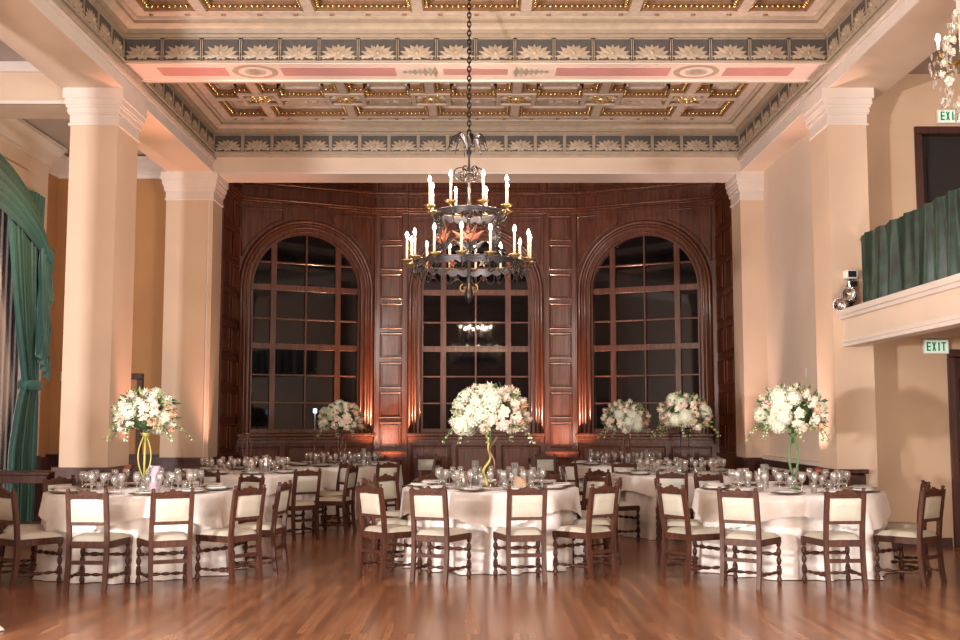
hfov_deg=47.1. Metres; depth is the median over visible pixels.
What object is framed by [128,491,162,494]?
dinner plate
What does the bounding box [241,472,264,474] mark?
dinner plate
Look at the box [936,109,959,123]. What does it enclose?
exit sign
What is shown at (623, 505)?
dining chair
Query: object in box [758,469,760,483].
taper candle
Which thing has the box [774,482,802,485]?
dinner plate
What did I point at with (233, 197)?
wall
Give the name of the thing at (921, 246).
curtain
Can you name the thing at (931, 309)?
balcony
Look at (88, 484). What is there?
folded napkin
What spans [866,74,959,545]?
wall
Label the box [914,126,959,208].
door
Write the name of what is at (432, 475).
dining chair
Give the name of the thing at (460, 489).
dinner plate
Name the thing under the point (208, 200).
trim
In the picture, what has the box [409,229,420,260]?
candle
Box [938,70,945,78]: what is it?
flower
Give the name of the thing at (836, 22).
trim
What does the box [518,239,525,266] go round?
candle
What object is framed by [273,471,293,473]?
dinner plate
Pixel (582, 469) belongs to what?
tablecloth
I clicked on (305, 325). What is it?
window
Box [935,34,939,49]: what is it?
candle
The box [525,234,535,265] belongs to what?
candle
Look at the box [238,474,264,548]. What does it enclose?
dining chair
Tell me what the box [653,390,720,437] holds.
flower arrangement
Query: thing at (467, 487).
folded napkin
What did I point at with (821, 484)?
dinner plate
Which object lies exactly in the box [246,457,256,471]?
pitcher
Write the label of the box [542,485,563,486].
folded napkin
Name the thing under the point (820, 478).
dining chair
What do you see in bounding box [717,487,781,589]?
dining chair
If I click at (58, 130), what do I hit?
ceiling
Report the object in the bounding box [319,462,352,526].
dining chair
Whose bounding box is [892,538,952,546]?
baseboard
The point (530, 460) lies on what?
dining chair
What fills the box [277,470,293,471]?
folded napkin
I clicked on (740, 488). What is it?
folded napkin
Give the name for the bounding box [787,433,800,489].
stand
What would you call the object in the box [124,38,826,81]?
ceiling
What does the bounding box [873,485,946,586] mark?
dining chair
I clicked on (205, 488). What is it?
dinner plate
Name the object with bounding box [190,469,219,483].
dining chair
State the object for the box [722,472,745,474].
dinner plate
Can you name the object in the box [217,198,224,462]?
wall
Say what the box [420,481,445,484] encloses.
dinner plate
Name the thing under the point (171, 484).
dinner plate
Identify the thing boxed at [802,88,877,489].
pillar
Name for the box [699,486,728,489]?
dinner plate
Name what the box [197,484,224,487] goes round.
dinner plate
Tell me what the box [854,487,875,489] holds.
folded napkin
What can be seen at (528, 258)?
candle
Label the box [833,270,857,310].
stage light
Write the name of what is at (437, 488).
dinner plate
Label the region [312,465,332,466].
dinner plate
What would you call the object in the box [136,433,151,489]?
stand
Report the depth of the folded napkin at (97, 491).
10.13 m
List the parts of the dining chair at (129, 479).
backrest, crest rail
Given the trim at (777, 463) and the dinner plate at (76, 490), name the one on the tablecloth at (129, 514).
the dinner plate at (76, 490)
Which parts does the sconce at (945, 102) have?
arm, arm, arm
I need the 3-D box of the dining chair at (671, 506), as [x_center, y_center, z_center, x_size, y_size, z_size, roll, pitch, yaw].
[1.970,1.962,10.273,0.500,0.870,0.458,3,-6,-31]
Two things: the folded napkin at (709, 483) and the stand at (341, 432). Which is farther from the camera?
the stand at (341, 432)
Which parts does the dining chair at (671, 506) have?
leg, crest rail, backrest, rail, leg, seat frame, leg, seat, leg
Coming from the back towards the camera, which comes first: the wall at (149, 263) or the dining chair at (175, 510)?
the wall at (149, 263)
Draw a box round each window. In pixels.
[236,220,374,443]
[406,225,544,442]
[576,220,715,443]
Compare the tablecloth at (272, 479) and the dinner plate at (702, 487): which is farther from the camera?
the tablecloth at (272, 479)
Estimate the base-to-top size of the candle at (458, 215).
0.368 m
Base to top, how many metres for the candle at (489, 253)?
0.338 m
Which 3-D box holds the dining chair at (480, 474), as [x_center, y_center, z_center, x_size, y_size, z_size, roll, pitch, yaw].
[0.089,2.181,12.659,0.458,0.870,0.500,0,-5,-1]
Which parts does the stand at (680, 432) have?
post, post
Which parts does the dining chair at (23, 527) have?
leg, leg, seat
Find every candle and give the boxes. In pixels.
[362,453,365,464]
[401,232,412,263]
[406,236,413,267]
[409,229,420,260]
[424,176,435,209]
[426,242,431,266]
[427,182,436,214]
[428,223,439,257]
[444,170,456,204]
[444,244,454,268]
[450,187,460,216]
[455,221,467,255]
[473,467,477,483]
[477,170,488,204]
[483,187,491,215]
[484,223,496,256]
[496,242,503,267]
[501,175,512,208]
[501,184,512,214]
[501,474,505,484]
[508,225,520,258]
[512,468,516,483]
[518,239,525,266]
[523,229,534,262]
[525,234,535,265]
[677,462,680,472]
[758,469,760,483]
[762,470,766,486]
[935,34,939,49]
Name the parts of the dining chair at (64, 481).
leg, crest rail, backrest, leg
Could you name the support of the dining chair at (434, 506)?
on the floor
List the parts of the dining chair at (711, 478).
leg, crest rail, backrest, leg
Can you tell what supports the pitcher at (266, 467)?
on the tablecloth at (272, 479)
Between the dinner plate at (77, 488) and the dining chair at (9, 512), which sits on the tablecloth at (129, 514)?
the dinner plate at (77, 488)
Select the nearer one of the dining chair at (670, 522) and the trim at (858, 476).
the dining chair at (670, 522)
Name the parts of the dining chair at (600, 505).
leg, seat frame, seat, leg, leg, rail, backrest, crest rail, leg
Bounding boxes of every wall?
[0,138,57,456]
[49,179,165,453]
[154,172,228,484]
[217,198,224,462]
[219,183,244,467]
[235,183,375,469]
[372,183,578,489]
[576,183,719,469]
[710,183,736,469]
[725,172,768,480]
[763,132,819,460]
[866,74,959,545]
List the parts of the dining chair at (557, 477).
crest rail, leg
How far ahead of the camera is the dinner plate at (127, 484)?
11.46 m
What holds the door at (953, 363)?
in the wall at (912, 406)
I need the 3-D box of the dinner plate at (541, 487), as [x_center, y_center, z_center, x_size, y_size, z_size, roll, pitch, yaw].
[0.733,1.682,11.043,0.314,0.025,0.314,-3,-6,33]
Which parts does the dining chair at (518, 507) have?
leg, leg, seat, seat frame, rail, backrest, crest rail, leg, leg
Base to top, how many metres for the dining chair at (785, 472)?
0.870 m
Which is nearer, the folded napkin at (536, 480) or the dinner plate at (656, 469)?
the folded napkin at (536, 480)
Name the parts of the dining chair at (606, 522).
leg, seat, leg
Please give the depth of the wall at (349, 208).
20.21 m
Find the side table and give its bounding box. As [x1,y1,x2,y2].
[0,470,54,526]
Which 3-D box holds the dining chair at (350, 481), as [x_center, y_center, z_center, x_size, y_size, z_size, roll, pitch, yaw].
[-1.889,2.345,14.437,0.500,0.870,0.458,-1,-5,13]
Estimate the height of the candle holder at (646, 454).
0.240 m
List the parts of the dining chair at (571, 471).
leg, crest rail, backrest, leg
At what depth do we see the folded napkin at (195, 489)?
10.43 m
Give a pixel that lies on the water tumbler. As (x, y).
(455, 479)
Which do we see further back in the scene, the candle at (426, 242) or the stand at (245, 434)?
the stand at (245, 434)
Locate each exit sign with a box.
[922,339,948,353]
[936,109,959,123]
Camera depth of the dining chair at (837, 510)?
9.59 m
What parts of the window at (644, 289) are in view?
sill, pane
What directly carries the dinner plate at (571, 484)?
on the tablecloth at (481, 513)
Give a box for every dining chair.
[0,482,44,570]
[0,488,63,589]
[42,475,75,492]
[63,489,130,591]
[110,473,142,485]
[135,488,194,590]
[170,473,203,485]
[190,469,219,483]
[195,484,266,583]
[209,461,234,469]
[235,480,291,573]
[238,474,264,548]
[272,468,321,540]
[312,465,358,533]
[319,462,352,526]
[355,482,421,578]
[361,478,407,567]
[367,456,386,462]
[373,461,399,510]
[373,472,400,549]
[409,485,471,583]
[412,454,436,482]
[418,471,448,482]
[430,459,441,479]
[472,471,502,482]
[493,485,547,582]
[528,458,534,472]
[530,471,560,481]
[535,454,555,479]
[552,483,619,579]
[556,460,582,494]
[560,464,587,504]
[572,477,621,563]
[581,472,609,553]
[588,468,639,541]
[592,455,608,461]
[611,461,636,472]
[654,478,702,568]
[656,471,693,545]
[657,483,727,581]
[690,460,707,470]
[693,472,723,488]
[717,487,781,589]
[751,472,784,484]
[774,470,792,481]
[801,488,868,589]
[817,473,851,486]
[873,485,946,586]
[884,480,931,573]
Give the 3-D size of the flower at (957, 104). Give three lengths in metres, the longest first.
0.081 x 0.067 x 0.067 m
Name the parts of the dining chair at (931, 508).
leg, leg, seat, seat frame, leg, rail, backrest, crest rail, leg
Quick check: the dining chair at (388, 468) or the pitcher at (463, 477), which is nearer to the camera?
the pitcher at (463, 477)
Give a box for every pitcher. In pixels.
[148,465,163,490]
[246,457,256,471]
[260,454,270,471]
[455,470,471,486]
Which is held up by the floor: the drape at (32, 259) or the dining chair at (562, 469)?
the dining chair at (562, 469)
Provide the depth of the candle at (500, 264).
12.27 m
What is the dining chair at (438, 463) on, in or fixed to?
on the floor
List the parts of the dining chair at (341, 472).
leg, seat, leg, backrest, crest rail, leg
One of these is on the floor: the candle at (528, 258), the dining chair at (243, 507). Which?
the dining chair at (243, 507)
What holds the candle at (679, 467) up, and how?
on the candle holder at (678, 469)
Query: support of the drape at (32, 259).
hanging from the wall at (35, 175)
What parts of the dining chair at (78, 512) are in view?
leg, leg, crest rail, backrest, rail, seat frame, seat, leg, leg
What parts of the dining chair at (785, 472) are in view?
crest rail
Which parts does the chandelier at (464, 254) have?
arm, arm, arm, arm, panel, panel, arm, panel, stem, chain, panel, panel, arm, arm, arm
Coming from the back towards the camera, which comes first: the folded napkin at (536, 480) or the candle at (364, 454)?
the candle at (364, 454)
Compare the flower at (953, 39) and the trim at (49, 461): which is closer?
the flower at (953, 39)
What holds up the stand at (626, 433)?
on the tablecloth at (582, 469)
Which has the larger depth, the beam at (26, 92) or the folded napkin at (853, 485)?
the beam at (26, 92)
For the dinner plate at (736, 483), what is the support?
on the tablecloth at (790, 517)
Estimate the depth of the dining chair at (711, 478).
12.36 m
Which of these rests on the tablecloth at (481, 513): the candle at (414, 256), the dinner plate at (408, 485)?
the dinner plate at (408, 485)
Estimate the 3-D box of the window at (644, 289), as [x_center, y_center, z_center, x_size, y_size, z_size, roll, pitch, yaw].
[3.002,0.199,20.124,2.560,4.084,0.320,-2,-6,25]
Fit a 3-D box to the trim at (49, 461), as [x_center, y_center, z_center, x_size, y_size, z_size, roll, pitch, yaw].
[-5.775,2.503,16.540,1.850,0.940,1.000,0,-5,0]
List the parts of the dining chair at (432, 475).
leg, crest rail, leg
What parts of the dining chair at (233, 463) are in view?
crest rail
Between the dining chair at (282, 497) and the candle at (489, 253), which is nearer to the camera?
the dining chair at (282, 497)
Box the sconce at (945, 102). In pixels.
[928,8,959,122]
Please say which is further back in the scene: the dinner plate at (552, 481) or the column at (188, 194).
the column at (188, 194)
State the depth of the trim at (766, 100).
16.98 m
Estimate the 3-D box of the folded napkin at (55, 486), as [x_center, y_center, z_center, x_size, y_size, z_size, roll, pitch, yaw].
[-4.080,1.647,10.855,0.180,0.021,0.150,0,-5,-2]
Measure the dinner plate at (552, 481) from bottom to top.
0.025 m
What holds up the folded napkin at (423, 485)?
on the dinner plate at (437, 488)
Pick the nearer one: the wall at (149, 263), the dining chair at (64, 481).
the dining chair at (64, 481)
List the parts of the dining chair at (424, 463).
leg, backrest, crest rail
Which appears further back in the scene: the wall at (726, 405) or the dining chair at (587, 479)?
the wall at (726, 405)
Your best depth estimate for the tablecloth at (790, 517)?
10.14 m
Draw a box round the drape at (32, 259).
[0,153,53,520]
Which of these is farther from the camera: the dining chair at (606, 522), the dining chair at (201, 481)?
the dining chair at (201, 481)
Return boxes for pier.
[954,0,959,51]
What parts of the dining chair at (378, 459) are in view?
crest rail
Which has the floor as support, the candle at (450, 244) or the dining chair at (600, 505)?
the dining chair at (600, 505)
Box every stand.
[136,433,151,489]
[241,433,251,471]
[313,408,316,460]
[337,431,345,464]
[482,435,498,486]
[623,433,629,462]
[680,432,691,472]
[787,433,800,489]
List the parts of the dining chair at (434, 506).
leg, crest rail, backrest, leg, rail, seat frame, seat, leg, leg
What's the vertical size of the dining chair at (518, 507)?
0.870 m
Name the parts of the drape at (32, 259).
panel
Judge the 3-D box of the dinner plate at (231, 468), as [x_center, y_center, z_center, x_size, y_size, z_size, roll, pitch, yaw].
[-3.396,2.088,15.472,0.314,0.025,0.314,2,-6,-19]
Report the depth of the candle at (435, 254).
11.15 m
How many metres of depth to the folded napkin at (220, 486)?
10.84 m
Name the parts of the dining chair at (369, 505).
leg, crest rail, backrest, rail, leg, seat frame, seat, leg, leg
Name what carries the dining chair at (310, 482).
on the floor
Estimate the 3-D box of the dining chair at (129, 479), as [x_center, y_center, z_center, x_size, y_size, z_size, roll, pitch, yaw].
[-3.833,2.120,11.992,0.458,0.870,0.500,2,-6,-22]
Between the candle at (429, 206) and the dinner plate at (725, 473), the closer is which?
the candle at (429, 206)
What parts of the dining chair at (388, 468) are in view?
leg, backrest, crest rail, leg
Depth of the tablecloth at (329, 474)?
16.27 m
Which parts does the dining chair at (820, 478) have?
leg, crest rail, leg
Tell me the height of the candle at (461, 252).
0.353 m
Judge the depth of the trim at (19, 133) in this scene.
16.22 m
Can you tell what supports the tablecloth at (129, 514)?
on the banquet table
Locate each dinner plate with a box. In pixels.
[48,489,82,493]
[50,487,82,489]
[79,484,110,487]
[123,483,147,485]
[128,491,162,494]
[170,483,197,485]
[180,489,208,492]
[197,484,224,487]
[203,487,232,489]
[227,467,244,469]
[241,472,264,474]
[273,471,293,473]
[291,464,307,465]
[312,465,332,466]
[404,484,430,486]
[419,486,448,489]
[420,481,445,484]
[456,488,487,490]
[529,481,553,483]
[537,486,568,488]
[547,483,575,486]
[627,472,651,474]
[643,468,664,470]
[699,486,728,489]
[707,469,729,471]
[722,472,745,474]
[731,482,759,485]
[771,490,804,494]
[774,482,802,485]
[817,483,846,486]
[845,486,876,488]
[848,488,880,491]
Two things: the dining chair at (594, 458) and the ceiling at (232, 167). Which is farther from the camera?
the dining chair at (594, 458)
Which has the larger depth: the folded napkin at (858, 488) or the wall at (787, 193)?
the wall at (787, 193)
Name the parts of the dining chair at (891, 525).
seat, leg, leg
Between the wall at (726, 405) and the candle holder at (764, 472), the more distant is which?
the wall at (726, 405)
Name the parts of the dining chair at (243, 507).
leg, seat frame, seat, leg, rail, backrest, crest rail, leg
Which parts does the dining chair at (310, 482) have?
leg, seat frame, seat, leg, rail, backrest, crest rail, leg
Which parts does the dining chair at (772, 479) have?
leg, crest rail, backrest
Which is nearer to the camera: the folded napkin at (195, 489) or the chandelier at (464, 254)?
the folded napkin at (195, 489)
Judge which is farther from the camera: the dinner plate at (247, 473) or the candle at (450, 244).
the dinner plate at (247, 473)
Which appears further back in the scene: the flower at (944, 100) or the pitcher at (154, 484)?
the pitcher at (154, 484)
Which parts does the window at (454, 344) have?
sill, pane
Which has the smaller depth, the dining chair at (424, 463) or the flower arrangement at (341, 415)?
the flower arrangement at (341, 415)
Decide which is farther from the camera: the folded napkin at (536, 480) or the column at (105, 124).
the column at (105, 124)
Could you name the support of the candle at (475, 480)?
on the candle holder at (476, 469)
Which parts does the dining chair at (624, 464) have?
leg, crest rail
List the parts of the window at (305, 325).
pane, sill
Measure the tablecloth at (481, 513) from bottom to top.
0.760 m
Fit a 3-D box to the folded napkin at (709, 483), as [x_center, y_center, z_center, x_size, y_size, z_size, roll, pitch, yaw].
[2.467,1.697,11.407,0.180,0.021,0.150,-4,-6,34]
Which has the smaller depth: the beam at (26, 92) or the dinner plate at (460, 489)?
the dinner plate at (460, 489)
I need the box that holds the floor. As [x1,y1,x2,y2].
[0,518,959,639]
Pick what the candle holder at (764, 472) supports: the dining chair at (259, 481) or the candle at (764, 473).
the candle at (764, 473)
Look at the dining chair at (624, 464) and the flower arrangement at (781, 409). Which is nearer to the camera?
the flower arrangement at (781, 409)
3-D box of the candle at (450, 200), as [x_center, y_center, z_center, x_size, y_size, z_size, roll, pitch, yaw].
[-0.303,-1.370,11.374,0.132,0.368,0.129,0,-5,0]
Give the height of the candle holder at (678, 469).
0.200 m
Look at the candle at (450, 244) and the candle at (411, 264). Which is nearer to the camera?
the candle at (411, 264)
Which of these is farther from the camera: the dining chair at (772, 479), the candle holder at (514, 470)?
the dining chair at (772, 479)
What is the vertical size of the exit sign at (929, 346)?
0.170 m
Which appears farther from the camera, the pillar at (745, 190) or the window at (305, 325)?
the window at (305, 325)
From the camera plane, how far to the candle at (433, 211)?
11.95 m
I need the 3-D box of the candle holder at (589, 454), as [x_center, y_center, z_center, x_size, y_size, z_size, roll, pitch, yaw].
[1.750,2.159,17.375,0.084,0.240,0.083,0,-5,0]
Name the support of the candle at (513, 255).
on the chandelier at (464, 254)
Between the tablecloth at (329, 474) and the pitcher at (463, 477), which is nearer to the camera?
the pitcher at (463, 477)
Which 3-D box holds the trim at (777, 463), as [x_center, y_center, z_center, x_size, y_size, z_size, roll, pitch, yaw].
[4.330,2.350,14.822,0.120,0.930,3.650,0,-5,0]
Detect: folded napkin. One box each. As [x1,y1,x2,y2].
[54,488,75,490]
[55,486,77,487]
[83,483,100,485]
[91,490,103,492]
[138,490,151,492]
[183,488,202,490]
[204,483,222,484]
[207,485,227,487]
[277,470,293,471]
[411,483,427,484]
[423,485,443,486]
[464,486,479,488]
[534,480,552,481]
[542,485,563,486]
[553,482,570,483]
[704,485,723,486]
[707,482,727,484]
[729,487,751,489]
[779,489,794,491]
[824,489,841,491]
[851,485,871,486]
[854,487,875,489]
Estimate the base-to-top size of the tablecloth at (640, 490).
0.760 m
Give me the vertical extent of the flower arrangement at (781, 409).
0.634 m
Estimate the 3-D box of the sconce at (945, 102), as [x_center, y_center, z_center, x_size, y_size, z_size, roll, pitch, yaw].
[3.889,-2.083,9.117,0.290,0.975,0.352,0,-5,0]
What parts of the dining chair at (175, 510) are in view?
leg, leg, seat, seat frame, rail, backrest, crest rail, leg, leg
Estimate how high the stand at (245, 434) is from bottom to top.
0.520 m
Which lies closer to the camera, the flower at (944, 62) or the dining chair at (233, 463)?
the flower at (944, 62)
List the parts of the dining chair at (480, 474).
crest rail, backrest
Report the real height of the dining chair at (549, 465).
0.870 m
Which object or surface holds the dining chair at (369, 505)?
on the floor
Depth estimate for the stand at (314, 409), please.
18.50 m
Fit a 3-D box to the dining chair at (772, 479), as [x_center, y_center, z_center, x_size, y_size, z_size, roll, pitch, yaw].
[3.229,2.139,12.203,0.458,0.870,0.500,-1,-5,8]
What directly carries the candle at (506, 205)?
on the chandelier at (464, 254)
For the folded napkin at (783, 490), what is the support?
on the dinner plate at (776, 491)
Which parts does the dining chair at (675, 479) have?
leg, crest rail, backrest, leg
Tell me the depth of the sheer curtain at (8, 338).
15.23 m
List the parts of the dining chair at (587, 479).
seat, leg, backrest, crest rail, leg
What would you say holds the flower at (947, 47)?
on the sconce at (945, 102)
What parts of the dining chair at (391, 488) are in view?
leg, crest rail, backrest, rail, seat, leg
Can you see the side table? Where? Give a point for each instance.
(6, 476)
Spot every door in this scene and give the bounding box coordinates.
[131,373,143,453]
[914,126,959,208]
[947,349,959,546]
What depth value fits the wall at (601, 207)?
20.12 m
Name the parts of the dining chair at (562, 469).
leg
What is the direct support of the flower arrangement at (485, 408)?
on the stand at (488, 484)
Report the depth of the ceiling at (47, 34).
11.99 m
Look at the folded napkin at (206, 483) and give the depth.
11.33 m
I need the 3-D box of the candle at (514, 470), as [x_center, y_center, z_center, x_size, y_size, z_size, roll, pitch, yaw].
[0.370,1.664,11.707,0.048,0.165,0.047,0,-5,0]
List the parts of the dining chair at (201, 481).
leg, crest rail, leg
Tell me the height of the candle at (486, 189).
0.368 m
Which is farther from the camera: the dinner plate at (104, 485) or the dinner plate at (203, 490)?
the dinner plate at (104, 485)
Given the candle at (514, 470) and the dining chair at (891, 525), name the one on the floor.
the dining chair at (891, 525)
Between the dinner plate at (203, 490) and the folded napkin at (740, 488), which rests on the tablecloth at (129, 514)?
the dinner plate at (203, 490)
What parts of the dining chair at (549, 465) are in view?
leg, crest rail, backrest, leg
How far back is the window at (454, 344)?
20.71 m
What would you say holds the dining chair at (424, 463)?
on the floor
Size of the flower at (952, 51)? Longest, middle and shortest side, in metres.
0.075 x 0.069 x 0.067 m
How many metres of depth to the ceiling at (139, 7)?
12.40 m
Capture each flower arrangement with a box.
[103,386,191,441]
[316,399,372,436]
[442,381,534,444]
[598,399,655,437]
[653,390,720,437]
[745,381,829,442]
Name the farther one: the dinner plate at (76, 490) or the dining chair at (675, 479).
the dining chair at (675, 479)
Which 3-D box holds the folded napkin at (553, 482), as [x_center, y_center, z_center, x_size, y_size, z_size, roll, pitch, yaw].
[0.849,1.704,11.485,0.180,0.021,0.150,0,-5,-3]
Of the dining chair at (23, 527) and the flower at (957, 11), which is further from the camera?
the dining chair at (23, 527)
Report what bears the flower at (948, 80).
on the sconce at (945, 102)
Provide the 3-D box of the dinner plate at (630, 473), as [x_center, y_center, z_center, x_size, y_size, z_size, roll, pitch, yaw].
[2.024,1.948,13.942,0.314,0.025,0.314,4,-7,-36]
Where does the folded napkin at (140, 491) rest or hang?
on the dinner plate at (135, 492)
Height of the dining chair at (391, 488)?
0.870 m
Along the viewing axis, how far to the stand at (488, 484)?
11.44 m
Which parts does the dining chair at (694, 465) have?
crest rail, backrest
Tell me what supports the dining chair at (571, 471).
on the floor
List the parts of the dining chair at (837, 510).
leg, leg, seat, seat frame, backrest, rail, crest rail, leg, leg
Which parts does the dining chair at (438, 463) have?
leg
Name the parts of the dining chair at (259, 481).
leg, seat frame, backrest, crest rail, leg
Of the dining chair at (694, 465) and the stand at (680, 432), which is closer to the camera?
the stand at (680, 432)
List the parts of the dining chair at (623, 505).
crest rail, leg, seat frame, seat, leg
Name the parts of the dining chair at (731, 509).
leg, leg, crest rail, backrest, rail, seat frame, seat, leg, leg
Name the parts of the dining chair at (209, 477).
crest rail, backrest, leg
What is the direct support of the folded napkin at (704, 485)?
on the dinner plate at (702, 487)
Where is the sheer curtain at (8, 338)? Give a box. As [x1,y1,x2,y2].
[0,209,16,489]
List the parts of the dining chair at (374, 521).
leg, leg, seat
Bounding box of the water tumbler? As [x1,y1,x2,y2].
[455,479,461,488]
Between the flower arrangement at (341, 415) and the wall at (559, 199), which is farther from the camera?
the wall at (559, 199)
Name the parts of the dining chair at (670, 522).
leg, leg, seat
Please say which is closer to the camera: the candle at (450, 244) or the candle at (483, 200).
the candle at (483, 200)
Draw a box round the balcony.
[836,273,959,346]
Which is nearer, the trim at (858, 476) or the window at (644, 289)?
the trim at (858, 476)
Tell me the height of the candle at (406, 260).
0.353 m
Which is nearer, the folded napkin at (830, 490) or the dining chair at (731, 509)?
the dining chair at (731, 509)
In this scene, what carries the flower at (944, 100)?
on the sconce at (945, 102)
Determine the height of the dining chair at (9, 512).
0.870 m
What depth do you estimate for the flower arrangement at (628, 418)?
17.32 m
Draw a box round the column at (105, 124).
[51,88,146,487]
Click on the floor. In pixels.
(321, 596)
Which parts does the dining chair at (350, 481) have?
leg, leg, seat, seat frame, leg, backrest, crest rail, leg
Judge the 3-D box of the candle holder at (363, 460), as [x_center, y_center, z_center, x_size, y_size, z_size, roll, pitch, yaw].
[-1.790,2.113,16.978,0.084,0.260,0.083,0,-5,0]
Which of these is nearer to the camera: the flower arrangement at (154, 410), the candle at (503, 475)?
the flower arrangement at (154, 410)
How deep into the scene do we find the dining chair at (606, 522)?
11.06 m
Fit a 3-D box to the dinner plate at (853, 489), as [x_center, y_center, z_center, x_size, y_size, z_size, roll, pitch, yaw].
[3.693,1.639,10.580,0.314,0.025,0.314,-4,-6,34]
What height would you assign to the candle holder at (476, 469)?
0.260 m
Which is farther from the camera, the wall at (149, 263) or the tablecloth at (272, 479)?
the wall at (149, 263)
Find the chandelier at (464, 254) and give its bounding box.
[401,0,535,302]
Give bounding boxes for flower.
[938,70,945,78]
[941,57,947,66]
[941,98,950,107]
[944,43,949,53]
[944,76,954,86]
[947,47,955,55]
[947,88,953,97]
[948,36,956,43]
[953,8,959,16]
[954,101,959,109]
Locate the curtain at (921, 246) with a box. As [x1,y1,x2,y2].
[860,188,959,302]
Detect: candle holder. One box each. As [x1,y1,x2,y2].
[361,448,366,464]
[471,460,478,483]
[500,470,507,484]
[511,463,518,483]
[588,449,591,461]
[645,449,648,462]
[676,458,682,473]
[760,464,768,486]
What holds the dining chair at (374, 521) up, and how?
on the floor
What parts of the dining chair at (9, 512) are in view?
crest rail, backrest, rail, leg, seat frame, seat, leg, leg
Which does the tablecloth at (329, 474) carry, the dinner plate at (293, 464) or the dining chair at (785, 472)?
the dinner plate at (293, 464)
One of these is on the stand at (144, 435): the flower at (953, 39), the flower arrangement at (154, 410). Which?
the flower arrangement at (154, 410)
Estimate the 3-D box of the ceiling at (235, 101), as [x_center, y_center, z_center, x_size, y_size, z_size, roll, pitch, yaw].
[-0.050,-3.307,15.276,7.760,0.280,3.220,0,-5,0]
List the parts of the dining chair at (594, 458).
crest rail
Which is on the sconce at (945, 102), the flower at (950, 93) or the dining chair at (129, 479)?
the flower at (950, 93)
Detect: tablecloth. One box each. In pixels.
[32,485,248,583]
[175,469,323,535]
[283,463,403,519]
[395,482,583,574]
[567,462,681,509]
[607,471,751,539]
[691,485,897,580]
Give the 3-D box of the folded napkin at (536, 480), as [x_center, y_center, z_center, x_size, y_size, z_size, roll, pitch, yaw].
[0.683,1.743,11.909,0.180,0.021,0.150,4,-7,-39]
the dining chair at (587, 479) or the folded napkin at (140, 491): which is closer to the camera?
the folded napkin at (140, 491)
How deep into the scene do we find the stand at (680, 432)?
14.60 m
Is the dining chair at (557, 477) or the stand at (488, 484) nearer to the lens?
the stand at (488, 484)
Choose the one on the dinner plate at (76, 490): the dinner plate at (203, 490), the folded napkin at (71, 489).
the folded napkin at (71, 489)
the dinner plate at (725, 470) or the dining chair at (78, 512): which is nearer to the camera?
the dining chair at (78, 512)
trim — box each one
[0,119,165,178]
[32,454,159,520]
[62,0,887,62]
[144,82,807,152]
[203,200,209,456]
[762,455,819,485]
[814,467,868,485]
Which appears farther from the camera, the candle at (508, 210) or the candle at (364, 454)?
the candle at (364, 454)
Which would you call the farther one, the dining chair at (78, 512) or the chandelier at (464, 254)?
the chandelier at (464, 254)
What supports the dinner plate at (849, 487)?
on the tablecloth at (790, 517)
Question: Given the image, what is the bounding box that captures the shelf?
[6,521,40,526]
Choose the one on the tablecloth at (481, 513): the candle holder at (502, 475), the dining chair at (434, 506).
the candle holder at (502, 475)
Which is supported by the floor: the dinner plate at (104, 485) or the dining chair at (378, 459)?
the dining chair at (378, 459)
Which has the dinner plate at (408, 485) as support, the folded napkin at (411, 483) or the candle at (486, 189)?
the folded napkin at (411, 483)
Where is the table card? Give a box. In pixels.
[514,477,525,486]
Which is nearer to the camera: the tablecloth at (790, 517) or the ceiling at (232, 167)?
the tablecloth at (790, 517)
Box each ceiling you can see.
[0,0,958,171]
[0,33,959,155]
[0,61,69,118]
[124,0,826,15]
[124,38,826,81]
[194,83,757,119]
[213,153,740,182]
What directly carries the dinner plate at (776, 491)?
on the tablecloth at (790, 517)
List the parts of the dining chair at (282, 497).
leg, seat, seat frame, leg, backrest, crest rail, leg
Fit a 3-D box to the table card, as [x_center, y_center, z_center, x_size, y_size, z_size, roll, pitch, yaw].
[0.420,1.692,11.522,0.130,0.100,0.064,0,-5,0]
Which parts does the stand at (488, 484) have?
twisted stem, twisted stem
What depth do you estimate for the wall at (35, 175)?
16.73 m
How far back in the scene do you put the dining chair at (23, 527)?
10.33 m

